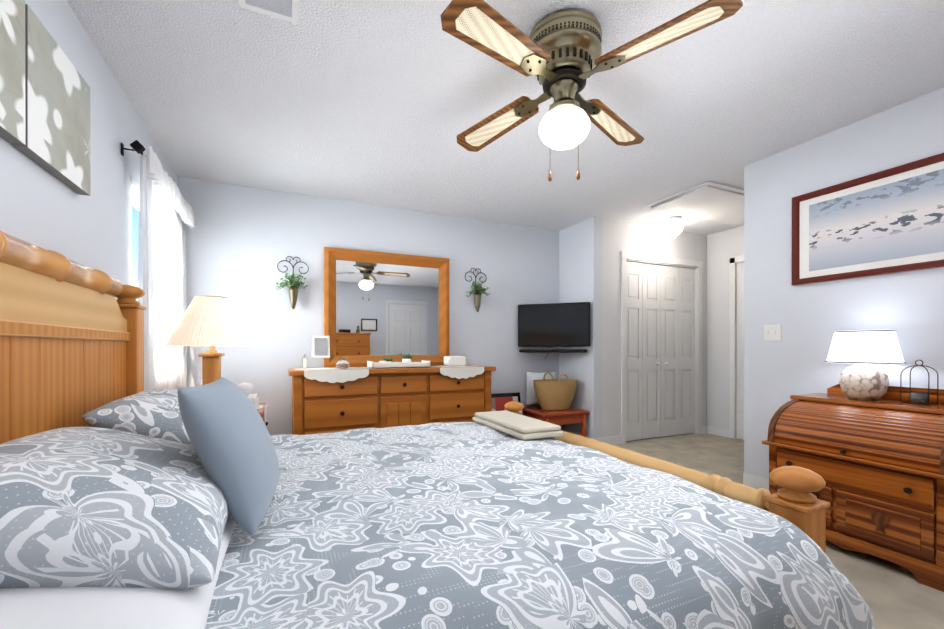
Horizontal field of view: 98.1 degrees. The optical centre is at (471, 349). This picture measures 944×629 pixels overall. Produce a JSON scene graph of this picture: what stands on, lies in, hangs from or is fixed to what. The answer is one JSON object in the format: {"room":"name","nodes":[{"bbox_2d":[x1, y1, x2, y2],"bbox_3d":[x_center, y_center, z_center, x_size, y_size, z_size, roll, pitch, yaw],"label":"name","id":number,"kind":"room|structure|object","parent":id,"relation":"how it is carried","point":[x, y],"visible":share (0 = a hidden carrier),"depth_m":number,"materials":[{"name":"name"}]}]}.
{"room":"bedroom","nodes":[
{"label":"bedroom","id":0,"kind":"room"},
{"bbox_2d":[0,0,176,299],"bbox_3d":[-1.409,-0.176,1.019,0.120,2.440,5.240,0,0,-24],"label":"wall","id":1,"kind":"structure","parent":0,"point":[40,206],"depth_m":1.84,"materials":[{"name":"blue paint"}]},
{"bbox_2d":[0,0,25,144],"bbox_3d":[-1.349,-0.881,1.090,0.040,0.460,0.463,0,0,-24],"label":"canvas art","id":2,"kind":"object","parent":1,"relation":"attached to","point":[12,77],"visible":1,"depth_m":1.25,"materials":[{"name":"grey fabric"}]},
{"bbox_2d":[11,4,89,195],"bbox_3d":[-1.546,-0.882,1.525,0.040,0.460,0.463,0,0,-24],"label":"canvas art","id":3,"kind":"object","parent":1,"relation":"attached to","point":[57,104],"visible":0.93,"depth_m":1.48,"materials":[{"name":"grey fabric"}]},
{"bbox_2d":[130,177,139,286],"bbox_3d":[-2.164,-0.397,2.708,0.160,1.165,0.940,0,0,-24],"label":"window","id":4,"kind":"structure","parent":1,"relation":"in","point":[134,194],"depth_m":2.37,"materials":[{"name":"white glass"}]},
{"bbox_2d":[121,140,194,390],"bbox_3d":[-2.032,-0.157,2.724,0.148,1.895,1.320,0,0,-24],"label":"curtain","id":5,"kind":"object","parent":1,"relation":"attached to","point":[166,215],"visible":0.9,"depth_m":2.52,"materials":[{"name":"white fabric"}]},
{"bbox_2d":[177,176,558,435],"bbox_3d":[0.162,-0.182,4.542,5.650,2.440,0.120,0,0,-24],"label":"wall","id":6,"kind":"structure","parent":0,"point":[242,242],"depth_m":3.74,"materials":[{"name":"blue paint"}]},
{"bbox_2d":[276,256,308,308],"bbox_3d":[-1.568,-0.589,3.581,0.272,0.477,0.185,0,0,-24],"label":"sconce","id":7,"kind":"object","parent":6,"relation":"attached to","point":[293,282],"visible":1,"depth_m":3.60,"materials":[{"name":"black metal"}]},
{"bbox_2d":[324,247,448,366],"bbox_3d":[-0.798,-0.384,4.006,1.220,1.100,0.055,0,0,-24],"label":"mirror","id":8,"kind":"object","parent":6,"relation":"attached to","point":[378,306],"visible":0.88,"depth_m":3.99,"materials":[{"name":"brown wood"}]},
{"bbox_2d":[465,268,490,311],"bbox_3d":[0.079,-0.630,4.330,0.294,0.477,0.181,0,0,-24],"label":"sconce","id":9,"kind":"object","parent":6,"relation":"attached to","point":[479,292],"visible":1,"depth_m":4.34,"materials":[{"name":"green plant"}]},
{"bbox_2d":[518,302,590,359],"bbox_3d":[0.882,-0.183,4.459,0.616,0.627,0.616,0,0,-24],"label":"television","id":10,"kind":"object","parent":6,"relation":"attached to","point":[556,325],"visible":0.96,"depth_m":4.43,"materials":[{"name":"black plastic"}]},
{"bbox_2d":[66,0,943,234],"bbox_3d":[1.164,-1.438,2.183,6.130,0.080,5.600,0,0,-24],"label":"ceiling","id":11,"kind":"structure","parent":0,"point":[382,102],"depth_m":2.24,"materials":[{"name":"white paint"}]},
{"bbox_2d":[238,0,298,23],"bbox_3d":[-0.746,-1.389,1.493,0.220,0.015,0.460,0,0,-24],"label":"ceiling vent","id":12,"kind":"object","parent":11,"relation":"in","point":[287,10],"visible":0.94,"depth_m":1.66,"materials":[{"name":"white metal"}]},
{"bbox_2d":[440,0,742,180],"bbox_3d":[0.412,-1.074,1.832,1.017,0.647,1.017,0,0,2],"label":"ceiling fan","id":13,"kind":"object","parent":11,"relation":"hanging from","point":[557,54],"visible":1,"depth_m":1.71,"materials":[{"name":"beige wood"}]},
{"bbox_2d":[667,216,682,237],"bbox_3d":[2.165,-1.292,4.372,0.156,0.220,0.156,0,0,-24],"label":"light","id":14,"kind":"object","parent":11,"relation":"attached to","point":[675,227],"visible":0.98,"depth_m":4.33,"materials":[{"name":"white paint"}]},
{"bbox_2d":[644,181,743,225],"bbox_3d":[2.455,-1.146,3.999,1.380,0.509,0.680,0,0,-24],"label":"attic hatch","id":15,"kind":"object","parent":11,"relation":"attached to","point":[715,202],"visible":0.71,"depth_m":3.87,"materials":[{"name":"white paint"}]},
{"bbox_2d":[559,216,602,437],"bbox_3d":[1.216,-0.182,4.625,0.120,2.440,0.600,0,0,-24],"label":"wall","id":16,"kind":"structure","parent":0,"point":[580,261],"depth_m":4.43,"materials":[{"name":"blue paint"}]},
{"bbox_2d":[561,429,595,439],"bbox_3d":[1.163,0.990,4.584,0.017,0.095,0.595,0,0,-24],"label":"baseboard","id":17,"kind":"structure","parent":16,"relation":"attached to","point":[561,429],"depth_m":4.58,"materials":[{"name":"white paint"}]},
{"bbox_2d":[603,218,706,436],"bbox_3d":[2.122,-0.183,4.772,1.650,2.440,0.120,0,0,-24],"label":"wall","id":18,"kind":"structure","parent":0,"point":[618,236],"depth_m":4.47,"materials":[{"name":"white paint"}]},
{"bbox_2d":[596,435,620,444],"bbox_3d":[1.468,0.991,4.404,0.352,0.095,0.013,0,0,-24],"label":"baseboard","id":19,"kind":"structure","parent":18,"relation":"attached to","point":[613,440],"depth_m":4.42,"materials":[{"name":"white paint"}]},
{"bbox_2d":[626,261,693,440],"bbox_3d":[2.203,0.024,4.775,1.148,2.003,0.072,0,0,-24],"label":"bifold closet doors","id":20,"kind":"structure","parent":18,"relation":"in","point":[659,350],"depth_m":4.77,"materials":[{"name":"white paint"}]},
{"bbox_2d":[620,251,702,443],"bbox_3d":[2.195,-0.015,4.793,1.310,2.105,0.143,0,0,-24],"label":"trim","id":21,"kind":"structure","parent":18,"relation":"attached to","point":[625,256],"depth_m":4.80,"materials":[{"name":"white paint"}]},
{"bbox_2d":[707,225,743,428],"bbox_3d":[3.144,-0.182,4.659,0.120,2.440,2.130,0,0,-24],"label":"wall","id":22,"kind":"structure","parent":0,"point":[723,247],"depth_m":4.91,"materials":[{"name":"white paint"}]},
{"bbox_2d":[703,425,728,437],"bbox_3d":[2.940,0.990,4.918,0.038,0.095,0.292,0,0,-24],"label":"baseboard","id":23,"kind":"structure","parent":22,"relation":"attached to","point":[723,432],"depth_m":4.93,"materials":[{"name":"white paint"}]},
{"bbox_2d":[729,255,743,438],"bbox_3d":[3.202,-0.014,4.362,0.018,2.105,0.950,0,0,-24],"label":"door frame","id":24,"kind":"structure","parent":22,"relation":"attached to","point":[733,261],"depth_m":4.75,"materials":[{"name":"white paint"}]},
{"bbox_2d":[736,262,743,439],"bbox_3d":[3.237,0.022,4.378,0.040,2.024,0.796,0,0,-24],"label":"door","id":25,"kind":"structure","parent":22,"relation":"in","point":[740,362],"depth_m":4.69,"materials":[{"name":"white paint"}]},
{"bbox_2d":[614,433,943,628],"bbox_3d":[1.164,1.072,2.188,6.130,0.060,5.600,0,0,-24],"label":"floor","id":26,"kind":"structure","parent":0,"point":[894,595],"depth_m":1.96,"materials":[{"name":"carpet"}]},
{"bbox_2d":[165,296,267,425],"bbox_3d":[-1.594,0.360,2.583,0.554,1.363,0.510,0,0,-24],"label":"nightstand","id":27,"kind":"object","parent":26,"relation":"on","point":[211,322],"visible":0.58,"depth_m":2.46,"materials":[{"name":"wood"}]},
{"bbox_2d":[165,296,254,384],"bbox_3d":[-1.623,0.027,2.558,0.474,0.698,0.474,0,0,-24],"label":"lamp","id":28,"kind":"object","parent":27,"relation":"on","point":[211,321],"depth_m":2.45,"materials":[{"name":"beige fabric"}]},
{"bbox_2d":[288,335,495,434],"bbox_3d":[-0.696,0.460,3.770,1.810,1.159,0.509,0,0,-24],"label":"dresser","id":29,"kind":"object","parent":26,"relation":"on","point":[342,395],"visible":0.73,"depth_m":3.53,"materials":[{"name":"brown wood"}]},
{"bbox_2d":[0,230,875,628],"bbox_3d":[-0.289,0.355,1.671,2.439,1.375,2.170,0,0,-24],"label":"bed","id":30,"kind":"object","parent":26,"relation":"on","point":[126,502],"visible":1,"depth_m":1.03,"materials":[{"name":"grey fabric"}]},
{"bbox_2d":[0,514,235,628],"bbox_3d":[-0.739,0.439,0.753,0.520,0.162,0.800,0,0,-24],"label":"sheet","id":31,"kind":"object","parent":30,"relation":"on","point":[189,582],"depth_m":0.67,"materials":[{"name":"white fabric"}]},
{"bbox_2d":[473,410,563,439],"bbox_3d":[0.254,0.450,2.493,0.265,0.058,0.650,0,0,-24],"label":"blanket","id":32,"kind":"object","parent":30,"relation":"on","point":[506,424],"depth_m":2.33,"materials":[{"name":"beige fabric"}]},
{"bbox_2d":[205,422,875,628],"bbox_3d":[-0.086,0.727,1.763,2.002,0.511,2.174,0,0,-24],"label":"comforter","id":33,"kind":"object","parent":30,"relation":"on","point":[452,525],"depth_m":1.07,"materials":[{"name":"fabric"}]},
{"bbox_2d":[491,392,522,414],"bbox_3d":[0.369,0.753,4.370,0.435,0.546,0.223,0,0,-24],"label":"framed picture","id":34,"kind":"object","parent":26,"relation":"on","point":[499,401],"visible":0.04,"depth_m":4.42,"materials":[{"name":"black plastic"}]},
{"bbox_2d":[522,372,588,436],"bbox_3d":[0.888,0.648,4.478,0.560,0.780,0.520,0,0,-24],"label":"side table","id":35,"kind":"object","parent":26,"relation":"on","point":[550,394],"visible":0.9,"depth_m":4.33,"materials":[{"name":"brown wood"}]},
{"bbox_2d":[526,372,555,404],"bbox_3d":[0.781,0.443,4.618,0.374,0.400,0.163,0,0,-24],"label":"pillow","id":36,"kind":"object","parent":35,"relation":"on","point":[531,399],"depth_m":4.57,"materials":[{"name":"white fabric"}]},
{"bbox_2d":[533,372,576,409],"bbox_3d":[0.905,0.453,4.441,0.548,0.387,0.286,0,0,-24],"label":"basket","id":37,"kind":"object","parent":35,"relation":"on","point":[552,393],"depth_m":4.33,"materials":[{"name":"wicker"}]},
{"bbox_2d":[762,330,943,591],"bbox_3d":[2.148,0.469,2.194,0.643,1.146,0.780,0,0,-24],"label":"desk","id":38,"kind":"object","parent":26,"relation":"on","point":[864,439],"visible":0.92,"depth_m":2.05,"materials":[{"name":"brown wood"}]},
{"bbox_2d":[825,330,905,399],"bbox_3d":[2.240,0.091,2.345,0.334,0.390,0.334,0,0,-24],"label":"lamp","id":39,"kind":"object","parent":38,"relation":"on","point":[862,381],"depth_m":2.27,"materials":[{"name":"white"}]},
{"bbox_2d":[744,87,943,478],"bbox_3d":[2.783,-0.177,1.751,0.120,2.440,3.110,0,0,-24],"label":"wall","id":40,"kind":"structure","parent":0,"point":[907,306],"depth_m":2.70,"materials":[{"name":"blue paint"}]},
{"bbox_2d":[743,473,768,489],"bbox_3d":[2.690,0.995,1.792,0.017,0.095,2.959,0,0,-24],"label":"baseboard","id":41,"kind":"structure","parent":40,"relation":"attached to","point":[754,481],"depth_m":3.05,"materials":[{"name":"white paint"}]},
{"bbox_2d":[764,324,780,340],"bbox_3d":[2.162,-0.117,2.954,0.015,0.115,0.115,0,0,-24],"label":"switch plate","id":42,"kind":"object","parent":40,"relation":"attached to","point":[772,332],"visible":1,"depth_m":2.95,"materials":[{"name":"white plastic"}]},
{"bbox_2d":[792,153,943,284],"bbox_3d":[2.460,-0.738,2.267,0.034,0.600,1.220,0,0,-24],"label":"framed picture","id":43,"kind":"object","parent":40,"relation":"attached to","point":[889,221],"visible":0.97,"depth_m":2.44,"materials":[{"name":"blue paper"}]}
]}

